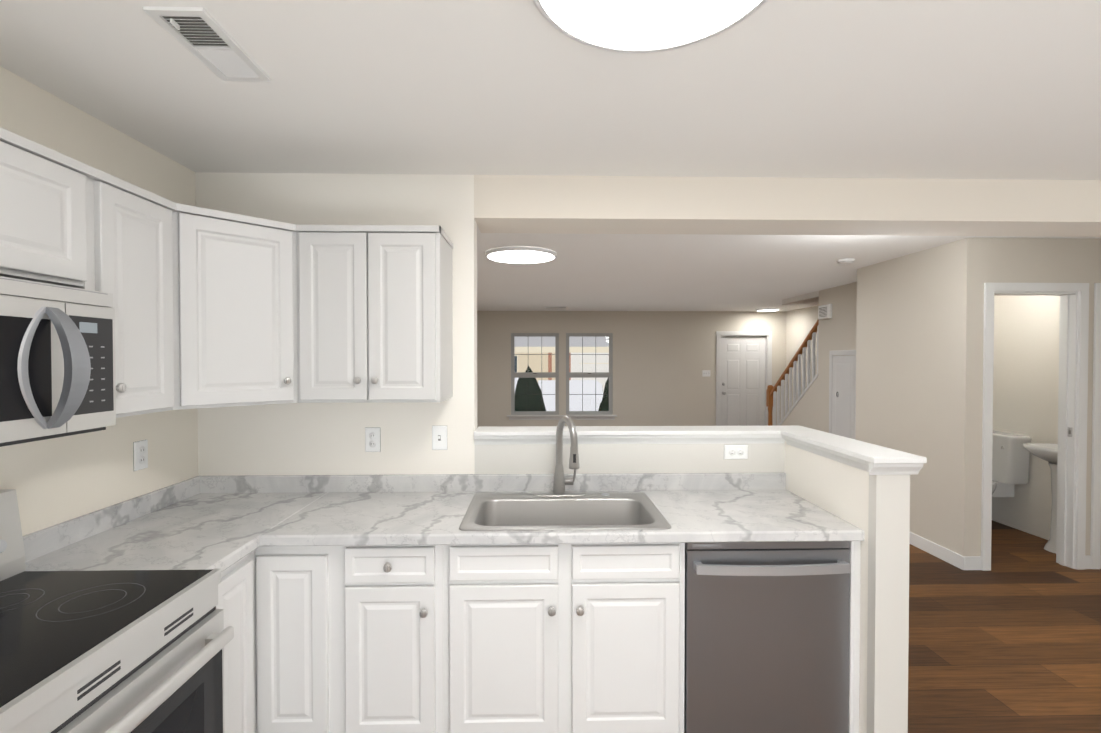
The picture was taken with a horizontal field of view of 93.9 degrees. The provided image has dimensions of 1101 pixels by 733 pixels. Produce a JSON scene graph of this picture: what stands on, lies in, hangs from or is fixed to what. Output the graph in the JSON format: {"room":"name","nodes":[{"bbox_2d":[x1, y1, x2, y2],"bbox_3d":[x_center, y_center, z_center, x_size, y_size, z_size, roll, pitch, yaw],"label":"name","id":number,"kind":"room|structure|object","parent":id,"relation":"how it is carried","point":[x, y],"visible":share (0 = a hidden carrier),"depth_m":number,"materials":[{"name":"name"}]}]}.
{"room":"kitchen","nodes":[
{"label":"kitchen","id":0,"kind":"room"},
{"bbox_2d":[0,66,197,535],"bbox_3d":[-1.694,0.328,0.302,0.120,2.440,4.430,0,1,-1],"label":"wall","id":1,"kind":"structure","parent":0,"point":[54,481],"depth_m":1.88,"materials":[{"name":"beige paint"}]},
{"bbox_2d":[0,127,99,290],"bbox_3d":[-1.491,-0.399,1.288,0.333,0.343,0.385,0,1,-1],"label":"upper cabinet","id":2,"kind":"object","parent":1,"relation":"attached to","point":[50,199],"depth_m":1.36,"materials":[{"name":"white wood"}]},
{"bbox_2d":[0,276,115,446],"bbox_3d":[-1.410,-0.009,1.101,0.486,0.392,0.760,0,1,-1],"label":"microwave","id":3,"kind":"object","parent":2,"relation":"attached to","point":[57,364],"visible":1,"depth_m":1.27,"materials":[{"name":"silver metal"}]},
{"bbox_2d":[100,170,179,417],"bbox_3d":[-1.500,-0.209,1.662,0.333,0.734,0.355,0,1,-1],"label":"upper cabinet","id":4,"kind":"object","parent":1,"relation":"attached to","point":[140,228],"depth_m":1.68,"materials":[{"name":"white wood"}]},
{"bbox_2d":[133,440,147,470],"bbox_3d":[-1.674,0.363,2.102,0.008,0.117,0.072,0,1,-1],"label":"outlet","id":5,"kind":"object","parent":1,"relation":"attached to","point":[140,455],"visible":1,"depth_m":2.10,"materials":[{"name":"white plastic"}]},
{"bbox_2d":[180,204,295,409],"bbox_3d":[-1.370,-0.215,2.150,0.617,0.734,0.613,0,1,-1],"label":"upper cabinet","id":6,"kind":"object","parent":1,"relation":"attached to","point":[214,308],"depth_m":1.97,"materials":[{"name":"white wood"}]},
{"bbox_2d":[195,172,783,475],"bbox_3d":[-0.208,0.296,2.553,2.961,2.440,0.120,0,1,-1],"label":"wall","id":7,"kind":"structure","parent":0,"point":[302,439],"depth_m":2.47,"materials":[{"name":"beige paint"}]},
{"bbox_2d":[365,427,380,451],"bbox_3d":[-0.856,0.353,2.474,0.072,0.117,0.008,0,1,-1],"label":"outlet","id":8,"kind":"object","parent":7,"relation":"attached to","point":[372,439],"visible":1,"depth_m":2.47,"materials":[{"name":"white plastic"}]},
{"bbox_2d":[296,225,452,402],"bbox_3d":[-0.767,-0.218,2.305,0.596,0.734,0.332,0,1,-1],"label":"upper cabinet","id":9,"kind":"object","parent":7,"relation":"attached to","point":[374,304],"depth_m":2.14,"materials":[{"name":"white wood"}]},
{"bbox_2d":[432,426,446,449],"bbox_3d":[-0.536,0.345,2.479,0.072,0.117,0.013,0,1,-1],"label":"light switch","id":10,"kind":"object","parent":7,"relation":"attached to","point":[439,437],"visible":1,"depth_m":2.48,"materials":[{"name":"white plastic"}]},
{"bbox_2d":[474,435,780,444],"bbox_3d":[0.392,0.356,2.495,1.519,0.045,0.027,0,1,-1],"label":"trim","id":11,"kind":"structure","parent":7,"relation":"attached to","point":[629,439],"depth_m":2.49,"materials":[{"name":"white wood"}]},
{"bbox_2d":[474,425,801,435],"bbox_3d":[0.468,0.320,2.568,1.677,0.022,0.194,0,1,-1],"label":"trim","id":12,"kind":"structure","parent":7,"relation":"on","point":[481,430],"depth_m":2.49,"materials":[{"name":"white wood"}]},
{"bbox_2d":[724,444,747,458],"bbox_3d":[0.909,0.419,2.518,0.117,0.072,0.008,0,1,-1],"label":"outlet","id":13,"kind":"object","parent":7,"relation":"attached to","point":[738,451],"visible":1,"depth_m":2.52,"materials":[{"name":"white plastic"}]},
{"bbox_2d":[0,0,1100,310],"bbox_3d":[1.397,-0.992,3.865,6.475,0.100,11.440,0,1,-1],"label":"ceiling","id":14,"kind":"structure","parent":0,"point":[910,88],"depth_m":1.78,"materials":[{"name":"white paint"}]},
{"bbox_2d":[143,6,270,81],"bbox_3d":[-0.954,-0.897,1.458,0.148,0.021,0.330,0,1,-1],"label":"ceiling vent","id":15,"kind":"object","parent":14,"relation":"in","point":[201,34],"visible":0.98,"depth_m":1.43,"materials":[{"name":"white metal"}]},
{"bbox_2d":[485,246,556,263],"bbox_3d":[-0.248,-0.934,4.336,0.600,0.028,0.600,0,1,-1],"label":"recessed light","id":16,"kind":"object","parent":14,"relation":"in","point":[521,255],"visible":1,"depth_m":4.25,"materials":[{"name":"white plastic"}]},
{"bbox_2d":[533,0,766,52],"bbox_3d":[0.240,-0.889,1.152,0.589,0.028,0.589,0,1,-1],"label":"recessed light","id":17,"kind":"object","parent":14,"relation":"in","point":[635,26],"visible":1,"depth_m":1.30,"materials":[{"name":"white plastic"}]},
{"bbox_2d":[756,308,779,311],"bbox_3d":[3.838,-1.000,9.076,0.380,0.028,0.380,0,1,-1],"label":"recessed light","id":18,"kind":"object","parent":14,"relation":"in","point":[767,309],"visible":1,"depth_m":8.99,"materials":[{"name":"white plastic"}]},
{"bbox_2d":[837,258,854,264],"bbox_3d":[2.633,-0.933,4.586,0.140,0.036,0.140,0,1,-1],"label":"smoke detector","id":19,"kind":"object","parent":14,"relation":"attached to","point":[846,261],"visible":1,"depth_m":4.54,"materials":[{"name":"white plastic"}]},
{"bbox_2d":[477,311,785,427],"bbox_3d":[1.259,0.199,9.540,6.235,2.440,0.120,0,1,-1],"label":"wall","id":20,"kind":"structure","parent":0,"point":[662,360],"depth_m":9.49,"materials":[{"name":"beige paint"}]},
{"bbox_2d":[511,333,558,414],"bbox_3d":[-0.287,0.138,9.495,0.880,1.507,0.074,0,1,-1],"label":"window","id":21,"kind":"structure","parent":20,"relation":"in","point":[532,375],"depth_m":9.47,"materials":[{"name":"plastic"}]},
{"bbox_2d":[507,333,616,419],"bbox_3d":[0.210,0.182,9.475,2.025,1.595,0.140,0,1,-1],"label":"window","id":22,"kind":"structure","parent":20,"relation":"in","point":[587,374],"depth_m":9.49,"materials":[{"name":"plastic"}]},
{"bbox_2d":[702,370,709,376],"bbox_3d":[2.887,0.129,9.513,0.150,0.115,0.012,0,1,-1],"label":"light switch","id":23,"kind":"object","parent":20,"relation":"attached to","point":[705,373],"visible":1,"depth_m":9.51,"materials":[{"name":"white plastic"}]},
{"bbox_2d":[720,336,765,425],"bbox_3d":[3.586,0.426,9.569,0.854,1.972,0.116,0,1,-1],"label":"front door","id":24,"kind":"structure","parent":20,"relation":"in","point":[743,358],"depth_m":9.59,"materials":[{"name":"white wood"}]},
{"bbox_2d":[716,331,771,425],"bbox_3d":[3.586,0.383,9.591,1.040,2.070,0.138,0,1,-1],"label":"door frame","id":25,"kind":"structure","parent":20,"relation":"attached to","point":[768,365],"depth_m":9.52,"materials":[{"name":"white wood"}]},
{"bbox_2d":[474,175,1100,236],"bbox_3d":[2.085,-0.822,2.683,4.916,0.206,0.300,0,1,-1],"label":"ceiling beam","id":26,"kind":"structure","parent":0,"point":[554,204],"depth_m":2.52,"materials":[{"name":"paint"}]},
{"bbox_2d":[782,291,818,304],"bbox_3d":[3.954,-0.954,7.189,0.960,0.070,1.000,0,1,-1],"label":"wall","id":27,"kind":"structure","parent":0,"point":[809,299],"depth_m":7.27,"materials":[{"name":"beige paint"}]},
{"bbox_2d":[786,305,818,411],"bbox_3d":[4.505,0.238,6.744,0.120,2.440,5.870,0,1,-1],"label":"wall","id":28,"kind":"structure","parent":0,"point":[800,323],"depth_m":9.09,"materials":[{"name":"beige paint"}]},
{"bbox_2d":[818,282,856,432],"bbox_3d":[3.566,0.250,5.891,0.120,2.440,1.610,0,1,-1],"label":"wall","id":29,"kind":"structure","parent":0,"point":[837,330],"depth_m":6.37,"materials":[{"name":"beige paint"}]},
{"bbox_2d":[818,304,831,319],"bbox_3d":[3.466,-0.689,6.495,0.048,0.180,0.250,0,1,-1],"label":"door chime","id":30,"kind":"object","parent":29,"relation":"attached to","point":[824,311],"visible":1,"depth_m":6.45,"materials":[{"name":"white plastic"}]},
{"bbox_2d":[829,350,855,439],"bbox_3d":[3.492,0.636,6.130,0.016,1.660,0.580,0,1,-1],"label":"trim","id":31,"kind":"structure","parent":29,"relation":"attached to","point":[842,352],"depth_m":6.36,"materials":[{"name":"white wood"}]},
{"bbox_2d":[832,355,854,438],"bbox_3d":[3.487,0.665,6.130,0.025,1.590,0.452,0,1,-1],"label":"closet door","id":32,"kind":"structure","parent":29,"relation":"in","point":[843,396],"depth_m":6.11,"materials":[{"name":"white wood"}]},
{"bbox_2d":[784,441,909,732],"bbox_3d":[1.220,0.929,2.193,0.122,1.185,0.688,0,1,-1],"label":"wall","id":33,"kind":"structure","parent":0,"point":[876,508],"depth_m":1.85,"materials":[{"name":"beige paint"}]},
{"bbox_2d":[781,435,889,474],"bbox_3d":[1.152,0.361,2.141,0.039,0.045,0.660,0,1,-1],"label":"trim","id":34,"kind":"structure","parent":33,"relation":"attached to","point":[873,469],"depth_m":2.03,"materials":[{"name":"white wood"}]},
{"bbox_2d":[778,426,926,463],"bbox_3d":[1.221,0.326,2.135,0.193,0.022,0.660,0,1,-1],"label":"trim","id":35,"kind":"structure","parent":33,"relation":"on","point":[867,452],"depth_m":2.02,"materials":[{"name":"white wood"}]},
{"bbox_2d":[890,463,923,474],"bbox_3d":[1.283,0.360,2.232,0.050,0.045,0.836,0,1,-1],"label":"trim","id":36,"kind":"structure","parent":33,"relation":"attached to","point":[891,469],"depth_m":1.83,"materials":[{"name":"white wood"}]},
{"bbox_2d":[856,242,953,549],"bbox_3d":[3.090,0.270,4.484,0.120,2.440,1.180,0,1,-1],"label":"wall","id":37,"kind":"structure","parent":0,"point":[904,358],"depth_m":4.28,"materials":[{"name":"beige paint"}]},
{"bbox_2d":[909,532,964,569],"bbox_3d":[3.025,1.440,4.432,0.013,0.100,1.313,0,1,-1],"label":"baseboard","id":38,"kind":"structure","parent":37,"relation":"attached to","point":[939,551],"depth_m":4.02,"materials":[{"name":"white wood"}]},
{"bbox_2d":[908,520,1100,732],"bbox_3d":[1.397,1.548,3.900,6.475,0.100,11.440,0,1,-1],"label":"floor","id":39,"kind":"structure","parent":0,"point":[1010,642],"depth_m":2.81,"materials":[{"name":"brown wood"}]},
{"bbox_2d":[0,489,233,732],"bbox_3d":[-1.285,0.954,1.167,0.717,1.165,0.758,0,1,-1],"label":"range","id":40,"kind":"object","parent":39,"relation":"on","point":[125,651],"visible":1,"depth_m":1.28,"materials":[{"name":"black glass"}]},
{"bbox_2d":[216,546,259,732],"bbox_3d":[-1.365,1.090,1.722,0.604,0.876,0.338,0,1,-1],"label":"base cabinet","id":41,"kind":"object","parent":39,"relation":"on","point":[239,586],"depth_m":1.79,"materials":[{"name":"white wood"}]},
{"bbox_2d":[23,509,258,571],"bbox_3d":[-1.355,0.593,1.681,0.625,0.118,0.270,0,1,-1],"label":"countertop","id":42,"kind":"structure","parent":41,"relation":"on","point":[222,523],"depth_m":1.77,"materials":[{"name":"stone"}]},
{"bbox_2d":[260,546,339,732],"bbox_3d":[-0.939,1.083,2.184,0.286,0.876,0.603,0,1,-1],"label":"base cabinet","id":43,"kind":"object","parent":39,"relation":"on","point":[300,626],"depth_m":1.88,"materials":[{"name":"white wood"}]},
{"bbox_2d":[103,473,864,545],"bbox_3d":[-0.260,0.586,2.169,2.836,0.118,0.652,0,1,-1],"label":"countertop","id":44,"kind":"structure","parent":43,"relation":"on","point":[428,509],"depth_m":2.21,"materials":[{"name":"stone"}]},
{"bbox_2d":[532,416,585,496],"bbox_3d":[0.043,0.408,2.294,0.250,0.378,0.229,0,1,-1],"label":"faucet","id":45,"kind":"object","parent":44,"relation":"on","point":[560,481],"visible":1,"depth_m":2.36,"materials":[{"name":"silver metal"}]},
{"bbox_2d":[459,492,670,530],"bbox_3d":[0.052,0.700,2.175,0.802,0.212,0.526,0,1,-1],"label":"sink","id":46,"kind":"object","parent":44,"relation":"in","point":[588,511],"visible":0.62,"depth_m":2.32,"materials":[{"name":"silver metal"}]},
{"bbox_2d":[336,544,471,732],"bbox_3d":[-0.591,1.083,2.192,0.409,0.876,0.603,0,1,-1],"label":"base cabinet","id":47,"kind":"object","parent":39,"relation":"on","point":[404,612],"depth_m":1.89,"materials":[{"name":"white wood"}]},
{"bbox_2d":[684,541,850,732],"bbox_3d":[0.812,1.085,2.194,0.615,0.870,0.646,0,1,-1],"label":"dishwasher","id":48,"kind":"object","parent":39,"relation":"on","point":[766,637],"visible":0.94,"depth_m":1.92,"materials":[{"name":"grey metal"}]},
{"bbox_2d":[766,320,818,429],"bbox_3d":[3.935,0.407,7.455,0.982,2.080,1.492,0,1,-1],"label":"staircase","id":49,"kind":"structure","parent":39,"relation":"on","point":[803,410],"depth_m":7.20,"materials":[{"name":"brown wood"}]},
{"bbox_2d":[992,430,1030,496],"bbox_3d":[3.904,1.049,4.755,0.712,0.871,0.450,0,1,-1],"label":"toilet","id":50,"kind":"object","parent":39,"relation":"on","point":[1010,460],"visible":0.29,"depth_m":4.58,"materials":[{"name":"ceramic"}]},
{"bbox_2d":[1023,443,1057,552],"bbox_3d":[4.105,1.029,4.144,0.340,0.929,0.400,0,1,-1],"label":"pedestal sink","id":51,"kind":"object","parent":39,"relation":"on","point":[1048,452],"visible":0.23,"depth_m":4.15,"materials":[{"name":"ceramic"}]},
{"bbox_2d":[951,238,1100,561],"bbox_3d":[3.781,0.278,3.851,1.470,2.440,0.120,0,1,-1],"label":"wall","id":52,"kind":"structure","parent":0,"point":[979,263],"depth_m":3.78,"materials":[{"name":"beige paint"}]},
{"bbox_2d":[964,556,981,569],"bbox_3d":[3.112,1.449,3.784,0.130,0.100,0.013,0,1,-1],"label":"baseboard","id":53,"kind":"structure","parent":52,"relation":"attached to","point":[973,562],"depth_m":3.78,"materials":[{"name":"white wood"}]},
{"bbox_2d":[981,283,1088,570],"bbox_3d":[3.560,0.443,3.839,0.772,2.112,0.138,0,1,-1],"label":"trim","id":54,"kind":"structure","parent":52,"relation":"attached to","point":[1072,409],"depth_m":3.79,"materials":[{"name":"white wood"}]},
{"bbox_2d":[1085,555,1100,568],"bbox_3d":[4.232,1.449,3.812,0.570,0.100,0.013,0,1,-1],"label":"baseboard","id":55,"kind":"structure","parent":52,"relation":"attached to","point":[1088,561],"depth_m":3.80,"materials":[{"name":"white wood"}]},
{"bbox_2d":[1090,283,1100,568],"bbox_3d":[4.235,0.443,3.795,0.465,2.112,0.018,0,1,-1],"label":"trim","id":56,"kind":"structure","parent":52,"relation":"attached to","point":[1095,544],"depth_m":3.79,"materials":[{"name":"white wood"}]},
{"bbox_2d":[992,296,1059,539],"bbox_3d":[4.331,0.270,4.454,0.120,2.440,1.060,0,1,-1],"label":"wall","id":57,"kind":"structure","parent":0,"point":[1026,368],"depth_m":4.59,"materials":[{"name":"beige paint"}]},
{"label":"outside","id":58,"kind":"structure","parent":0,"visible":0},
{"bbox_3d":[-0.556,1.895,27.287,60.000,0.250,35.360,0,1,-1],"label":"ground","id":59,"kind":"structure","parent":58,"visible":0},
{"bbox_2d":[515,365,545,410],"bbox_3d":[-0.474,0.965,10.948,1.065,2.068,1.103,0,1,-1],"label":"bush","id":60,"kind":"object","parent":59,"relation":"on","point":[533,405],"depth_m":10.72,"materials":[{"name":"green plant"}]},
{"bbox_2d":[515,337,608,392],"bbox_3d":[-0.480,-1.446,24.106,33.000,6.520,7.630,0,1,-1],"label":"house","id":61,"kind":"structure","parent":59,"relation":"on","point":[590,345],"depth_m":21.16,"materials":[{"name":"white"}]},
{"bbox_2d":[538,380,602,410],"bbox_3d":[0.540,1.195,15.149,2.120,1.510,4.460,0,1,-1],"label":"car","id":62,"kind":"object","parent":59,"relation":"on","point":[576,387],"depth_m":14.21,"materials":[{"name":"white metal"}]},
{"bbox_2d":[598,378,608,410],"bbox_3d":[1.305,1.050,10.989,0.817,1.897,0.844,0,1,-1],"label":"bush","id":63,"kind":"object","parent":59,"relation":"on","point":[602,406],"depth_m":10.89,"materials":[{"name":"green plant"}]}
]}

